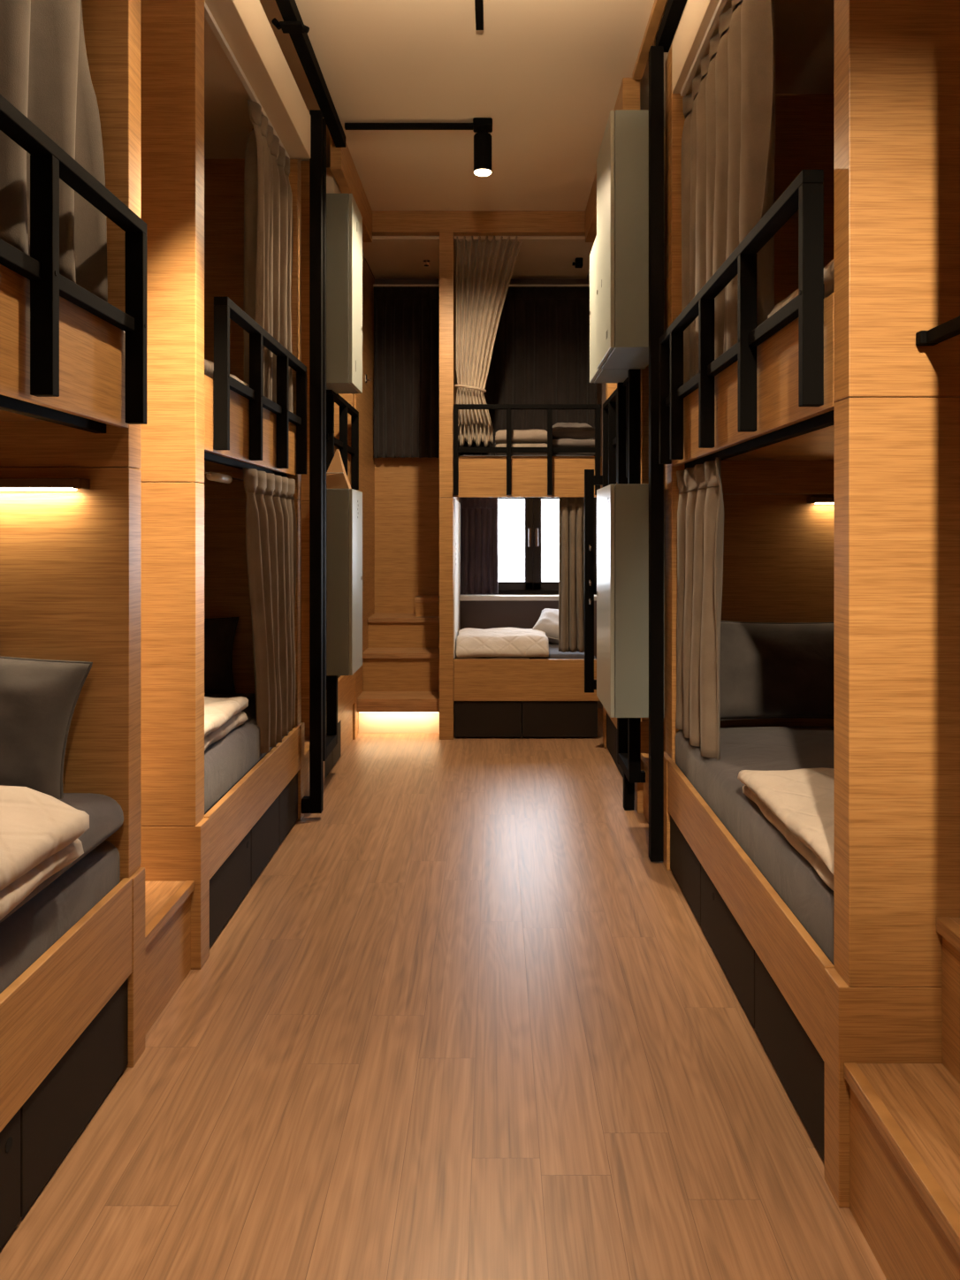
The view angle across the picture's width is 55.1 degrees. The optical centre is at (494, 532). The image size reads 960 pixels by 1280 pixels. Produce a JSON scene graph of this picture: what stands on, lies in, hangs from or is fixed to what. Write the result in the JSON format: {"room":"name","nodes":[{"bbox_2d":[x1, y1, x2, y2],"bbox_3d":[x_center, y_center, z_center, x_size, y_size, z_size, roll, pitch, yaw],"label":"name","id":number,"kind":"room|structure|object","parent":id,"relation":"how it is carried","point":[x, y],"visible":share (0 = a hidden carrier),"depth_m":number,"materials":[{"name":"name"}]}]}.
{"room":"dormitory","nodes":[
{"label":"dormitory","id":0,"kind":"room"},
{"bbox_2d":[354,254,374,734],"bbox_3d":[-0.968,-0.300,6.799,0.044,3.400,0.998,0,0,0],"label":"wall","id":1,"kind":"structure","parent":0,"point":[364,401],"depth_m":6.86,"materials":[{"name":"brown wood"}]},
{"bbox_2d":[373,284,439,286],"bbox_3d":[-0.660,-1.922,7.160,0.560,0.016,0.016,0,0,0],"label":"curtain rod","id":2,"kind":"object","parent":1,"relation":"attached to","point":[373,285],"visible":0.66,"depth_m":7.15,"materials":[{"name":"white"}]},
{"bbox_2d":[373,286,439,457],"bbox_3d":[-0.658,-1.245,7.161,0.557,1.330,0.055,0,0,0],"label":"curtain","id":3,"kind":"object","parent":2,"relation":"hanging from","point":[407,319],"visible":0.94,"depth_m":7.15,"materials":[{"name":"black fabric"}]},
{"bbox_2d":[0,708,886,1279],"bbox_3d":[-0.110,1.430,2.450,3.780,0.060,9.700,0,0,0],"label":"floor","id":4,"kind":"structure","parent":0,"point":[461,1021],"depth_m":2.35,"materials":[{"name":"laminate"}]},
{"bbox_2d":[0,0,147,1249],"bbox_3d":[-1.449,-0.310,1.444,1.102,3.420,2.088,0,0,0],"label":"bunk bed","id":5,"kind":"object","parent":4,"relation":"on","point":[73,361],"visible":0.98,"depth_m":2.37,"materials":[{"name":"brown wood"}]},
{"bbox_2d":[0,477,90,490],"bbox_3d":[-1.337,-0.123,2.374,0.565,0.031,0.056,0,0,0],"label":"reading lamp","id":6,"kind":"object","parent":5,"relation":"attached to","point":[74,483],"visible":1,"depth_m":2.35,"materials":[{"name":"brown metal"}]},
{"bbox_2d":[0,487,76,490],"bbox_3d":[-1.347,-0.111,2.374,0.525,0.006,0.039,0,0,0],"label":"diffuser","id":7,"kind":"object","parent":6,"relation":"attached to","point":[1,489],"depth_m":2.36,"materials":[{"name":"white plastic"}]},
{"bbox_2d":[0,0,107,302],"bbox_3d":[-1.038,-1.187,1.528,0.119,1.203,1.658,0,0,0],"label":"curtain","id":8,"kind":"object","parent":5,"relation":"hanging from","point":[45,74],"visible":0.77,"depth_m":2.13,"materials":[{"name":"grey fabric"}]},
{"bbox_2d":[0,840,120,993],"bbox_3d":[-1.449,0.856,1.450,0.962,0.152,1.900,0,0,0],"label":"mattress","id":9,"kind":"object","parent":5,"relation":"on","point":[31,930],"visible":0.66,"depth_m":2.04,"materials":[{"name":"grey fabric"}]},
{"bbox_2d":[0,792,123,922],"bbox_3d":[-1.442,0.716,1.450,0.975,0.134,1.900,0,0,0],"label":"sheet","id":10,"kind":"object","parent":9,"relation":"on","point":[106,816],"visible":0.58,"depth_m":2.25,"materials":[{"name":"grey fabric"}]},
{"bbox_2d":[0,784,89,920],"bbox_3d":[-1.331,0.638,1.450,0.874,0.180,1.218,0,0,0],"label":"duvet","id":11,"kind":"object","parent":10,"relation":"on","point":[40,833],"visible":1,"depth_m":1.89,"materials":[{"name":"white fabric"}]},
{"bbox_2d":[0,655,92,799],"bbox_3d":[-1.375,0.475,2.292,0.697,0.448,0.208,0,0,0],"label":"pillow","id":12,"kind":"object","parent":10,"relation":"on","point":[39,697],"visible":0.84,"depth_m":2.26,"materials":[{"name":"grey fabric"}]},
{"bbox_2d":[144,880,194,1035],"bbox_3d":[-1.450,0.685,2.714,0.985,1.431,0.449,0,0,0],"label":"staircase","id":13,"kind":"structure","parent":4,"relation":"on","point":[167,903],"depth_m":2.74,"materials":[{"name":"brown wood"}]},
{"bbox_2d":[140,0,310,969],"bbox_3d":[-1.445,-0.310,3.745,1.110,3.420,1.610,0,0,0],"label":"bunk bed","id":14,"kind":"object","parent":4,"relation":"on","point":[202,61],"visible":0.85,"depth_m":3.03,"materials":[{"name":"brown wood"}]},
{"bbox_2d":[204,471,243,483],"bbox_3d":[-1.030,-0.204,3.745,0.032,0.032,1.410,0,0,0],"label":"reading lamp","id":15,"kind":"object","parent":14,"relation":"attached to","point":[210,476],"visible":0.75,"depth_m":3.41,"materials":[{"name":"silver metal"}]},
{"bbox_2d":[204,693,289,814],"bbox_3d":[-1.450,0.862,3.745,0.960,0.204,1.420,0,0,0],"label":"mattress","id":16,"kind":"object","parent":14,"relation":"on","point":[229,758],"visible":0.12,"depth_m":3.44,"materials":[{"name":"grey fabric"}]},
{"bbox_2d":[204,617,239,694],"bbox_3d":[-1.530,0.585,4.362,0.624,0.362,0.176,0,0,0],"label":"pillow","id":17,"kind":"object","parent":16,"relation":"on","point":[219,633],"visible":0.34,"depth_m":4.32,"materials":[{"name":"black fabric"}]},
{"bbox_2d":[204,696,248,750],"bbox_3d":[-1.377,0.712,3.390,0.782,0.120,0.673,0,0,0],"label":"duvet","id":18,"kind":"object","parent":16,"relation":"on","point":[222,716],"visible":0.19,"depth_m":3.46,"materials":[{"name":"beige fabric"}]},
{"bbox_2d":[243,99,292,412],"bbox_3d":[-1.008,-1.161,4.121,0.109,1.251,0.646,0,0,0],"label":"curtain","id":19,"kind":"object","parent":14,"relation":"hanging from","point":[268,196],"visible":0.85,"depth_m":3.92,"materials":[{"name":"grey fabric"}]},
{"bbox_2d":[242,468,297,754],"bbox_3d":[-0.972,0.334,4.030,0.088,1.172,0.824,0,0,0],"label":"curtain","id":20,"kind":"object","parent":14,"relation":"hanging from","point":[270,516],"visible":1,"depth_m":3.93,"materials":[{"name":"beige fabric"}]},
{"bbox_3d":[-1.460,-0.423,3.745,0.940,0.181,1.420,0,0,0],"label":"mattress","id":21,"kind":"object","parent":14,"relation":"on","visible":0},
{"bbox_2d":[204,358,249,387],"bbox_3d":[-1.365,-0.567,3.679,0.712,0.130,1.258,0,0,0],"label":"duvet","id":22,"kind":"object","parent":21,"relation":"on","point":[209,366],"visible":0.02,"depth_m":3.32,"materials":[{"name":"beige fabric"}]},
{"bbox_2d":[304,736,309,795],"bbox_3d":[-1.438,0.675,4.776,0.985,1.451,0.445,0,0,0],"label":"staircase","id":23,"kind":"structure","parent":4,"relation":"on","point":[306,738],"depth_m":4.71,"materials":[{"name":"brown wood"}]},
{"bbox_2d":[301,109,323,813],"bbox_3d":[-0.887,-0.342,4.487,0.096,3.414,0.055,0,0,0],"label":"stand","id":24,"kind":"object","parent":4,"relation":"on","point":[313,803],"visible":1,"depth_m":4.46,"materials":[{"name":"black metal"}]},
{"bbox_2d":[300,160,358,785],"bbox_3d":[-1.445,-0.310,5.645,1.110,3.420,1.290,0,0,0],"label":"bunk bed","id":25,"kind":"object","parent":4,"relation":"on","point":[342,418],"visible":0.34,"depth_m":5.14,"materials":[{"name":"brown wood"}]},
{"bbox_2d":[326,193,362,393],"bbox_3d":[-0.839,-1.292,5.058,0.183,1.005,0.375,0,0,0],"label":"locker","id":26,"kind":"object","parent":25,"relation":"attached to","point":[344,218],"visible":0.9,"depth_m":4.87,"materials":[{"name":"grey metal"}]},
{"bbox_2d":[323,118,337,761],"bbox_3d":[-0.887,-0.325,4.749,0.095,3.450,0.392,0,0,0],"label":"rack","id":27,"kind":"object","parent":4,"relation":"on","point":[330,681],"visible":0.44,"depth_m":4.59,"materials":[{"name":"black metal"}]},
{"bbox_2d":[326,488,362,675],"bbox_3d":[-0.839,0.265,5.058,0.183,0.990,0.375,0,0,0],"label":"locker","id":28,"kind":"object","parent":27,"relation":"on","point":[344,506],"visible":0.93,"depth_m":4.87,"materials":[{"name":"grey metal"}]},
{"bbox_2d":[326,449,351,488],"bbox_3d":[-0.839,-0.339,4.944,0.133,0.213,0.112,0,0,0],"label":"paper bag","id":29,"kind":"object","parent":28,"relation":"on","point":[336,475],"visible":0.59,"depth_m":4.89,"materials":[{"name":"brown paper"}]},
{"bbox_2d":[357,595,439,733],"bbox_3d":[-0.658,0.950,6.780,0.571,0.900,0.960,0,0,0],"label":"staircase","id":30,"kind":"structure","parent":4,"relation":"on","point":[400,694],"depth_m":6.60,"materials":[{"name":"brown wood"}]},
{"bbox_2d":[362,231,601,739],"bbox_3d":[-0.107,-0.315,6.729,1.675,3.430,1.138,0,0,0],"label":"bunk bed","id":31,"kind":"object","parent":4,"relation":"on","point":[478,697],"visible":0.92,"depth_m":6.21,"materials":[{"name":"brown wood"}]},
{"bbox_2d":[423,259,430,266],"bbox_3d":[-0.500,-1.990,6.800,0.052,0.040,0.052,0,0,0],"label":"sprinkler","id":32,"kind":"object","parent":31,"relation":"attached to","point":[426,261],"visible":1,"depth_m":6.79,"materials":[{"name":"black metal"}]},
{"bbox_2d":[455,540,456,568],"bbox_3d":[-0.266,0.155,6.400,0.003,0.190,0.060,0,0,0],"label":"label plate","id":33,"kind":"object","parent":31,"relation":"attached to","point":[455,541],"visible":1,"depth_m":6.37,"materials":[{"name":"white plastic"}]},
{"bbox_2d":[460,497,498,594],"bbox_3d":[-0.116,0.102,7.210,0.296,0.765,0.041,0,0,0],"label":"curtain","id":34,"kind":"object","parent":31,"relation":"hanging from","point":[479,516],"visible":0.95,"depth_m":7.21,"materials":[{"name":"brown fabric"}]},
{"bbox_2d":[454,235,522,446],"bbox_3d":[-0.038,-1.307,6.316,0.472,1.437,0.118,0,0,0],"label":"curtain","id":35,"kind":"object","parent":31,"relation":"hanging from","point":[484,269],"visible":0.98,"depth_m":6.33,"materials":[{"name":"beige fabric"}]},
{"bbox_2d":[460,454,591,456],"bbox_3d":[0.220,-0.443,6.655,0.960,0.183,0.810,0,0,0],"label":"mattress","id":36,"kind":"object","parent":31,"relation":"on","point":[520,454],"visible":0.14,"depth_m":6.28,"materials":[{"name":"grey fabric"}]},
{"bbox_2d":[495,428,547,455],"bbox_3d":[0.191,-0.621,6.573,0.373,0.180,0.589,0,0,0],"label":"duvet","id":37,"kind":"object","parent":36,"relation":"on","point":[532,438],"visible":0.62,"depth_m":6.30,"materials":[{"name":"beige fabric"}]},
{"bbox_2d":[552,438,594,456],"bbox_3d":[0.545,-0.591,6.574,0.316,0.121,0.583,0,0,0],"label":"duvet","id":38,"kind":"object","parent":36,"relation":"on","point":[561,442],"visible":0.37,"depth_m":6.30,"materials":[{"name":"beige fabric"}]},
{"bbox_2d":[552,422,594,439],"bbox_3d":[0.545,-0.709,6.560,0.337,0.153,0.425,0,0,0],"label":"pillow","id":39,"kind":"object","parent":38,"relation":"on","point":[574,430],"visible":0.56,"depth_m":6.37,"materials":[{"name":"grey fabric"}]},
{"bbox_2d":[459,286,596,456],"bbox_3d":[0.268,-1.220,7.160,1.068,1.380,0.051,0,0,0],"label":"curtain","id":40,"kind":"object","parent":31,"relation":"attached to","point":[540,354],"visible":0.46,"depth_m":7.15,"materials":[{"name":"black fabric"}]},
{"bbox_2d":[475,641,595,659],"bbox_3d":[0.223,0.862,6.765,0.955,0.072,1.030,0,0,0],"label":"mattress","id":41,"kind":"object","parent":31,"relation":"on","point":[554,653],"visible":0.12,"depth_m":6.27,"materials":[{"name":"grey fabric"}]},
{"bbox_2d":[456,627,548,659],"bbox_3d":[0.058,0.808,6.612,0.642,0.194,0.771,0,0,0],"label":"duvet","id":42,"kind":"object","parent":41,"relation":"on","point":[502,643],"visible":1,"depth_m":6.30,"materials":[{"name":"white fabric"}]},
{"bbox_2d":[532,608,558,644],"bbox_3d":[0.500,0.709,6.860,0.425,0.262,0.311,0,0,18],"label":"pillow","id":43,"kind":"object","parent":41,"relation":"on","point":[547,622],"visible":0.33,"depth_m":6.77,"materials":[{"name":"white fabric"}]},
{"bbox_2d":[509,284,589,286],"bbox_3d":[0.265,-1.922,7.160,1.070,0.016,0.016,0,0,0],"label":"curtain rod","id":44,"kind":"object","parent":31,"relation":"attached to","point":[509,285],"visible":0.32,"depth_m":7.15,"materials":[{"name":"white metal"}]},
{"bbox_2d":[558,497,584,652],"bbox_3d":[0.551,0.274,6.298,0.216,1.092,0.066,0,0,0],"label":"curtain","id":45,"kind":"object","parent":31,"relation":"hanging from","point":[571,510],"visible":0.76,"depth_m":6.29,"materials":[{"name":"beige fabric"}]},
{"bbox_2d":[571,257,582,267],"bbox_3d":[0.613,-1.977,6.750,0.075,0.064,0.060,0,0,0],"label":"ceiling sensor","id":46,"kind":"object","parent":31,"relation":"attached to","point":[578,262],"visible":1,"depth_m":6.72,"materials":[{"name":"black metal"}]},
{"bbox_2d":[617,369,645,810],"bbox_3d":[0.695,-0.325,4.679,0.079,3.450,0.442,0,0,0],"label":"rack","id":47,"kind":"object","parent":4,"relation":"on","point":[628,729],"visible":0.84,"depth_m":4.46,"materials":[{"name":"black metal"}]},
{"bbox_2d":[589,236,628,382],"bbox_3d":[0.601,-1.130,4.670,0.198,0.680,0.411,0,0,0],"label":"locker","id":48,"kind":"object","parent":47,"relation":"attached to","point":[596,375],"visible":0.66,"depth_m":4.68,"materials":[{"name":"grey metal"}]},
{"bbox_2d":[596,109,664,369],"bbox_3d":[0.611,-1.298,4.193,0.235,1.015,0.528,0,0,0],"label":"locker","id":49,"kind":"object","parent":47,"relation":"attached to","point":[622,161],"visible":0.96,"depth_m":3.93,"materials":[{"name":"grey metal"}]},
{"bbox_2d":[596,484,664,717],"bbox_3d":[0.611,0.294,4.193,0.235,1.000,0.528,0,0,0],"label":"locker","id":50,"kind":"object","parent":47,"relation":"attached to","point":[622,510],"visible":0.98,"depth_m":3.93,"materials":[{"name":"grey metal"}]},
{"bbox_2d":[602,127,665,813],"bbox_3d":[1.229,-0.310,5.310,1.102,3.420,1.460,0,0,0],"label":"bunk bed","id":51,"kind":"object","parent":4,"relation":"on","point":[610,406],"visible":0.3,"depth_m":4.58,"materials":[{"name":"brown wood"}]},
{"bbox_2d":[584,469,602,693],"bbox_3d":[0.654,0.310,5.818,0.158,1.420,0.104,0,0,0],"label":"coat rack","id":52,"kind":"object","parent":51,"relation":"attached to","point":[590,480],"visible":0.84,"depth_m":5.84,"materials":[{"name":"black metal"}]},
{"bbox_2d":[640,753,648,822],"bbox_3d":[1.222,0.650,4.266,0.985,1.501,0.625,0,0,0],"label":"staircase","id":53,"kind":"structure","parent":4,"relation":"on","point":[644,757],"depth_m":4.48,"materials":[{"name":"brown wood"}]},
{"bbox_2d":[648,0,686,861],"bbox_3d":[0.703,-0.361,2.565,0.085,3.498,2.730,0,0,0],"label":"stand","id":54,"kind":"object","parent":4,"relation":"on","point":[674,11],"visible":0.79,"depth_m":3.87,"materials":[{"name":"black metal"}]},
{"bbox_2d":[659,0,959,1207],"bbox_3d":[1.229,-0.310,2.927,1.102,3.420,2.046,0,0,0],"label":"bunk bed","id":55,"kind":"object","parent":4,"relation":"on","point":[842,402],"visible":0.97,"depth_m":1.93,"materials":[{"name":"brown wood"}]},
{"bbox_2d":[675,457,723,760],"bbox_3d":[0.769,0.274,3.440,0.066,1.052,0.682,0,0,0],"label":"curtain","id":56,"kind":"object","parent":55,"relation":"hanging from","point":[700,512],"visible":1,"depth_m":3.36,"materials":[{"name":"beige fabric"}]},
{"bbox_2d":[681,0,775,398],"bbox_3d":[0.800,-1.165,3.245,0.099,1.241,1.054,0,0,0],"label":"curtain","id":57,"kind":"object","parent":55,"relation":"hanging from","point":[728,136],"visible":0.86,"depth_m":3.00,"materials":[{"name":"grey fabric"}]},
{"bbox_2d":[675,726,834,965],"bbox_3d":[1.252,0.862,2.896,1.016,0.208,1.802,0,0,0],"label":"mattress","id":58,"kind":"object","parent":55,"relation":"on","point":[793,878],"visible":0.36,"depth_m":3.00,"materials":[{"name":"grey fabric"}]},
{"bbox_2d":[719,620,834,720],"bbox_3d":[1.200,0.555,3.695,0.744,0.400,0.200,0,0,0],"label":"pillow","id":59,"kind":"object","parent":58,"relation":"on","point":[768,670],"visible":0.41,"depth_m":3.63,"materials":[{"name":"grey fabric"}]},
{"bbox_2d":[737,767,834,891],"bbox_3d":[1.174,0.757,2.410,0.879,0.101,0.802,0,0,0],"label":"duvet","id":60,"kind":"object","parent":58,"relation":"on","point":[799,803],"visible":0.36,"depth_m":2.44,"materials":[{"name":"white fabric"}]},
{"bbox_2d":[806,495,834,503],"bbox_3d":[1.495,-0.131,3.771,0.410,0.031,0.056,0,0,0],"label":"reading lamp","id":61,"kind":"object","parent":55,"relation":"attached to","point":[811,499],"visible":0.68,"depth_m":3.74,"materials":[{"name":"brown metal"}]},
{"bbox_2d":[915,315,959,345],"bbox_3d":[0.891,-0.399,1.664,0.038,0.028,0.480,0,0,0],"label":"handrail","id":62,"kind":"object","parent":55,"relation":"attached to","point":[949,329],"visible":1,"depth_m":1.83,"materials":[{"name":"black metal"}]},
{"bbox_3d":[1.280,-0.422,2.896,0.960,0.180,1.802,0,0,0],"label":"mattress","id":63,"kind":"object","parent":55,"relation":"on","visible":0},
{"bbox_2d":[767,259,834,326],"bbox_3d":[1.172,-0.579,2.310,0.790,0.148,0.634,0,0,0],"label":"duvet","id":64,"kind":"object","parent":63,"relation":"on","point":[829,269],"visible":0.04,"depth_m":2.19,"materials":[{"name":"beige fabric"}]},
{"bbox_2d":[844,916,959,1279],"bbox_3d":[1.215,0.645,1.662,0.985,1.511,0.480,0,0,0],"label":"staircase","id":65,"kind":"structure","parent":4,"relation":"on","point":[904,1118],"depth_m":1.74,"materials":[{"name":"brown wood"}]},
{"bbox_2d":[259,0,687,258],"bbox_3d":[-0.110,-2.215,2.550,3.780,0.080,9.900,0,0,0],"label":"ceiling","id":66,"kind":"structure","parent":0,"point":[548,75],"depth_m":4.47,"materials":[{"name":"beige paint"}]},
{"bbox_2d":[271,0,345,147],"bbox_3d":[-0.832,-2.107,3.075,0.154,0.136,3.750,0,0,0],"label":"ceiling bar","id":67,"kind":"object","parent":66,"relation":"attached to","point":[293,24],"visible":1,"depth_m":4.07,"materials":[{"name":"black metal"}]},
{"bbox_2d":[330,136,372,242],"bbox_3d":[-0.855,-2.067,5.590,0.060,0.215,1.260,0,0,0],"label":"trim","id":68,"kind":"structure","parent":66,"relation":"attached to","point":[343,169],"depth_m":5.31,"materials":[{"name":"brown wood"}]},
{"bbox_2d":[344,117,492,175],"bbox_3d":[-0.400,-2.037,4.869,0.781,0.276,0.100,0,0,0],"label":"spotlight","id":69,"kind":"object","parent":66,"relation":"attached to","point":[482,126],"visible":1,"depth_m":4.86,"materials":[{"name":"black metal"}]},
{"bbox_2d":[372,211,585,236],"bbox_3d":[-0.092,-2.103,6.261,1.585,0.145,0.078,0,0,0],"label":"trim","id":70,"kind":"structure","parent":66,"relation":"attached to","point":[384,223],"depth_m":6.22,"materials":[{"name":"brown wood"}]},
{"bbox_2d":[474,0,483,30],"bbox_3d":[-0.060,-2.037,2.065,0.102,0.276,3.730,0,0,0],"label":"spotlight","id":71,"kind":"object","parent":66,"relation":"attached to","point":[478,3],"visible":1,"depth_m":3.81,"materials":[{"name":"black metal"}]},
{"bbox_2d":[585,77,639,242],"bbox_3d":[0.657,-2.067,5.310,0.085,0.215,1.820,0,0,0],"label":"trim","id":72,"kind":"structure","parent":66,"relation":"attached to","point":[628,95],"depth_m":4.55,"materials":[{"name":"brown wood"}]},
{"bbox_2d":[632,0,667,79],"bbox_3d":[0.677,-2.160,2.680,0.045,0.030,3.360,0,0,0],"label":"trim","id":73,"kind":"structure","parent":66,"relation":"attached to","point":[659,6],"depth_m":4.00,"materials":[{"name":"brown wood"}]},
{"bbox_2d":[365,259,606,708],"bbox_3d":[-0.110,-0.388,7.381,3.780,3.575,0.238,0,0,0],"label":"wall","id":74,"kind":"structure","parent":0,"point":[407,490],"depth_m":7.26,"materials":[{"name":"brown wood"}]},
{"bbox_2d":[459,497,596,600],"bbox_3d":[0.280,0.086,7.265,1.120,0.892,0.250,0,0,0],"label":"window","id":75,"kind":"structure","parent":74,"relation":"in","point":[532,583],"depth_m":7.30,"materials":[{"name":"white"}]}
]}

